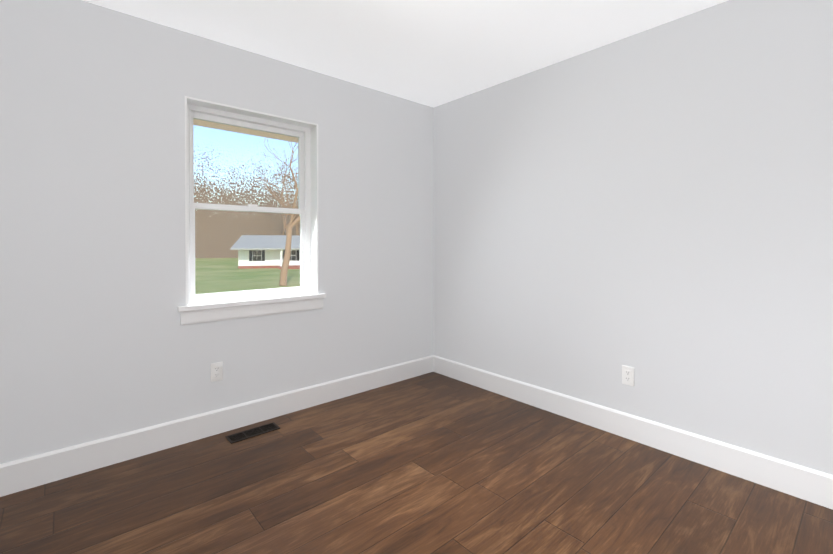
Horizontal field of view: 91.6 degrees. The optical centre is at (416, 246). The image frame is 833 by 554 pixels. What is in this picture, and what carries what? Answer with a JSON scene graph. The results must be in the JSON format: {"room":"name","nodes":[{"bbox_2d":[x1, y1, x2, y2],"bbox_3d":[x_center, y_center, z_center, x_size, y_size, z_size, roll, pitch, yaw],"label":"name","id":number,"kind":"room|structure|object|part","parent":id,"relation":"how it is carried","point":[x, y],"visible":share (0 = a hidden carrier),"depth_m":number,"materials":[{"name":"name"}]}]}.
{"room":"empty bedroom","nodes":[
{"label":"empty bedroom","id":0,"kind":"room"},
{"bbox_2d":[0,0,432,463],"bbox_3d":[-1.337,-0.054,2.572,4.200,2.440,0.200,0,1,-41],"label":"wall","id":1,"kind":"structure","parent":0,"point":[98,341],"depth_m":2.28,"materials":[{"name":"grey paint"}]},
{"bbox_2d":[0,355,432,496],"bbox_3d":[-1.272,1.093,2.496,3.784,0.148,0.016,0,1,-41],"label":"baseboard","id":2,"kind":"structure","parent":1,"relation":"attached to","point":[36,470],"depth_m":2.39,"materials":[{"name":"white wood"}]},
{"bbox_2d":[211,362,222,381],"bbox_3d":[-1.244,0.782,2.522,0.070,0.115,0.008,0,1,-41],"label":"electrical outlet","id":3,"kind":"object","parent":1,"relation":"attached to","point":[217,371],"visible":1,"depth_m":2.52,"materials":[{"name":"white plastic"}]},
{"bbox_2d":[187,104,310,302],"bbox_3d":[-1.139,-0.258,2.795,0.868,1.275,0.075,0,1,-41],"label":"window","id":4,"kind":"structure","parent":1,"relation":"in","point":[247,213],"depth_m":2.78,"materials":[{"name":"clear glass"}]},
{"bbox_3d":[-1.151,-0.546,2.806,0.720,0.548,0.004,0,1,-41],"label":"sash glass","id":5,"kind":"part","parent":4,"relation":"part of","materials":[{"name":"clear glass"}]},
{"bbox_3d":[-1.151,-0.546,2.806,0.780,0.612,0.028,0,1,-41],"label":"window sash","id":6,"kind":"part","parent":4,"relation":"part of","materials":[{"name":"white plastic"}]},
{"bbox_3d":[-1.131,0.030,2.788,0.780,0.612,0.028,0,1,-41],"label":"window sash","id":7,"kind":"part","parent":4,"relation":"part of","materials":[{"name":"white plastic"}]},
{"bbox_3d":[-1.131,0.031,2.788,0.720,0.550,0.004,0,1,-41],"label":"sash glass","id":8,"kind":"part","parent":4,"relation":"part of","materials":[{"name":"clear glass"}]},
{"bbox_3d":[-1.139,-0.258,2.795,0.868,1.275,0.075,0,1,-41],"label":"vinyl window frame","id":9,"kind":"part","parent":4,"relation":"part of","materials":[{"name":"white plastic"}]},
{"bbox_2d":[216,204,286,296],"bbox_3d":[-1.125,0.018,2.781,0.480,0.612,0.028,0,1,-41],"label":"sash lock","id":10,"kind":"object","parent":4,"relation":"attached to","point":[250,292],"visible":0.98,"depth_m":2.76,"materials":[{"name":"white plastic"}]},
{"bbox_2d":[177,292,325,311],"bbox_3d":[-1.076,0.365,2.728,0.958,0.030,0.156,0,1,-41],"label":"stool","id":11,"kind":"object","parent":1,"relation":"attached to","point":[237,302],"visible":0.85,"depth_m":2.63,"materials":[{"name":"white wood"}]},
{"bbox_2d":[180,298,322,324],"bbox_3d":[-1.043,0.421,2.691,0.928,0.082,0.016,0,1,-41],"label":"apron","id":12,"kind":"object","parent":1,"relation":"attached to","point":[208,315],"visible":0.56,"depth_m":2.63,"materials":[{"name":"white wood"}]},
{"bbox_2d":[185,96,318,305],"bbox_3d":[-1.081,-0.273,2.728,0.868,1.245,0.101,0,1,-41],"label":"liner","id":13,"kind":"object","parent":1,"relation":"attached to","point":[313,127],"visible":0.74,"depth_m":2.96,"materials":[{"name":"white wood"}]},
{"bbox_2d":[83,0,726,106],"bbox_3d":[-0.084,-1.321,1.133,4.200,0.120,4.000,0,1,-41],"label":"ceiling","id":14,"kind":"structure","parent":0,"point":[432,53],"depth_m":2.40,"materials":[{"name":"white paint"}]},
{"bbox_2d":[0,372,832,553],"bbox_3d":[-0.084,1.239,1.156,4.200,0.120,4.000,0,1,-41],"label":"floor","id":15,"kind":"structure","parent":0,"point":[432,463],"depth_m":1.91,"materials":[{"name":"brown wood"}]},
{"bbox_2d":[225,422,279,443],"bbox_3d":[-1.020,1.164,2.534,0.300,0.005,0.110,0,1,-41],"label":"floor vent","id":16,"kind":"object","parent":15,"relation":"in","point":[250,433],"visible":1,"depth_m":2.53,"materials":[{"name":"brown metal"}]},
{"bbox_2d":[433,0,832,474],"bbox_3d":[1.485,-0.052,2.389,0.200,2.440,3.800,0,1,-41],"label":"wall","id":17,"kind":"structure","parent":0,"point":[653,206],"depth_m":2.31,"materials":[{"name":"grey paint"}]},
{"bbox_2d":[622,365,633,385],"bbox_3d":[1.287,0.787,2.465,0.008,0.115,0.070,0,1,-41],"label":"electrical outlet","id":18,"kind":"object","parent":17,"relation":"attached to","point":[627,375],"visible":1,"depth_m":2.46,"materials":[{"name":"white plastic"}]},
{"bbox_2d":[433,355,832,509],"bbox_3d":[1.338,1.094,2.403,0.016,0.148,3.600,0,1,-41],"label":"baseboard","id":19,"kind":"structure","parent":17,"relation":"attached to","point":[802,482],"depth_m":2.30,"materials":[{"name":"white wood"}]},
{"label":"outside","id":20,"kind":"structure","parent":0,"visible":0},
{"bbox_2d":[194,144,299,257],"bbox_3d":[-14.987,-9.447,72.972,101.006,24.000,59.832,0,1,-41],"label":"trees","id":21,"kind":"object","parent":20,"point":[270,226],"depth_m":85.89,"materials":[{"name":"brown plant"}]},
{"bbox_2d":[195,258,299,293],"bbox_3d":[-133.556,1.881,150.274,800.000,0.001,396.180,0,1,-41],"label":"lawn","id":22,"kind":"structure","parent":20,"point":[206,282],"depth_m":37.30,"materials":[{"name":"green plant"}]},
{"bbox_2d":[230,235,299,268],"bbox_3d":[-11.316,0.283,55.266,23.800,4.850,10.600,0,1,-11],"label":"house","id":23,"kind":"structure","parent":22,"relation":"on","point":[271,246],"depth_m":50.48,"materials":[{"name":"white"}]},
{"bbox_2d":[258,138,299,285],"bbox_3d":[-5.716,-4.049,30.559,10.518,14.047,8.331,0,1,-41],"label":"tree","id":24,"kind":"object","parent":22,"relation":"on","point":[288,251],"depth_m":30.35,"materials":[{"name":"brown plant"}]},
{"bbox_2d":[236,157,298,234],"bbox_3d":[-28.081,-8.080,78.040,14.009,21.230,13.897,0,1,-41],"label":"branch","id":25,"kind":"object","parent":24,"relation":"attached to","point":[297,230],"depth_m":80.09,"materials":[{"name":"brown plant"}]},
{"bbox_2d":[245,149,299,223],"bbox_3d":[-23.143,-7.053,67.599,8.771,19.330,11.408,0,1,-41],"label":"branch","id":26,"kind":"object","parent":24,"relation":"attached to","point":[283,181],"depth_m":67.58,"materials":[{"name":"brown plant"}]},
{"bbox_2d":[255,169,297,234],"bbox_3d":[-23.365,-6.336,79.409,14.758,17.761,16.699,0,1,-41],"label":"tree","id":27,"kind":"object","parent":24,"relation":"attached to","point":[284,225],"depth_m":76.45,"materials":[{"name":"brown plant"}]},
{"bbox_2d":[286,162,297,234],"bbox_3d":[-14.526,-6.150,61.287,11.833,17.620,16.545,0,1,-41],"label":"tree","id":28,"kind":"object","parent":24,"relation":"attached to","point":[295,214],"depth_m":62.41,"materials":[{"name":"brown plant"}]},
{"bbox_3d":[-1.410,0.845,2.663,7.800,4.640,0.020,0,1,-41],"label":"wall","id":29,"kind":"structure","parent":0,"visible":0},
{"bbox_2d":[193,119,297,142],"bbox_3d":[-1.616,-1.052,2.881,7.800,0.208,0.605,0,1,-41],"label":"soffit","id":30,"kind":"structure","parent":29,"relation":"attached to","point":[244,131],"depth_m":3.40,"materials":[{"name":"beige wood"}]}
]}

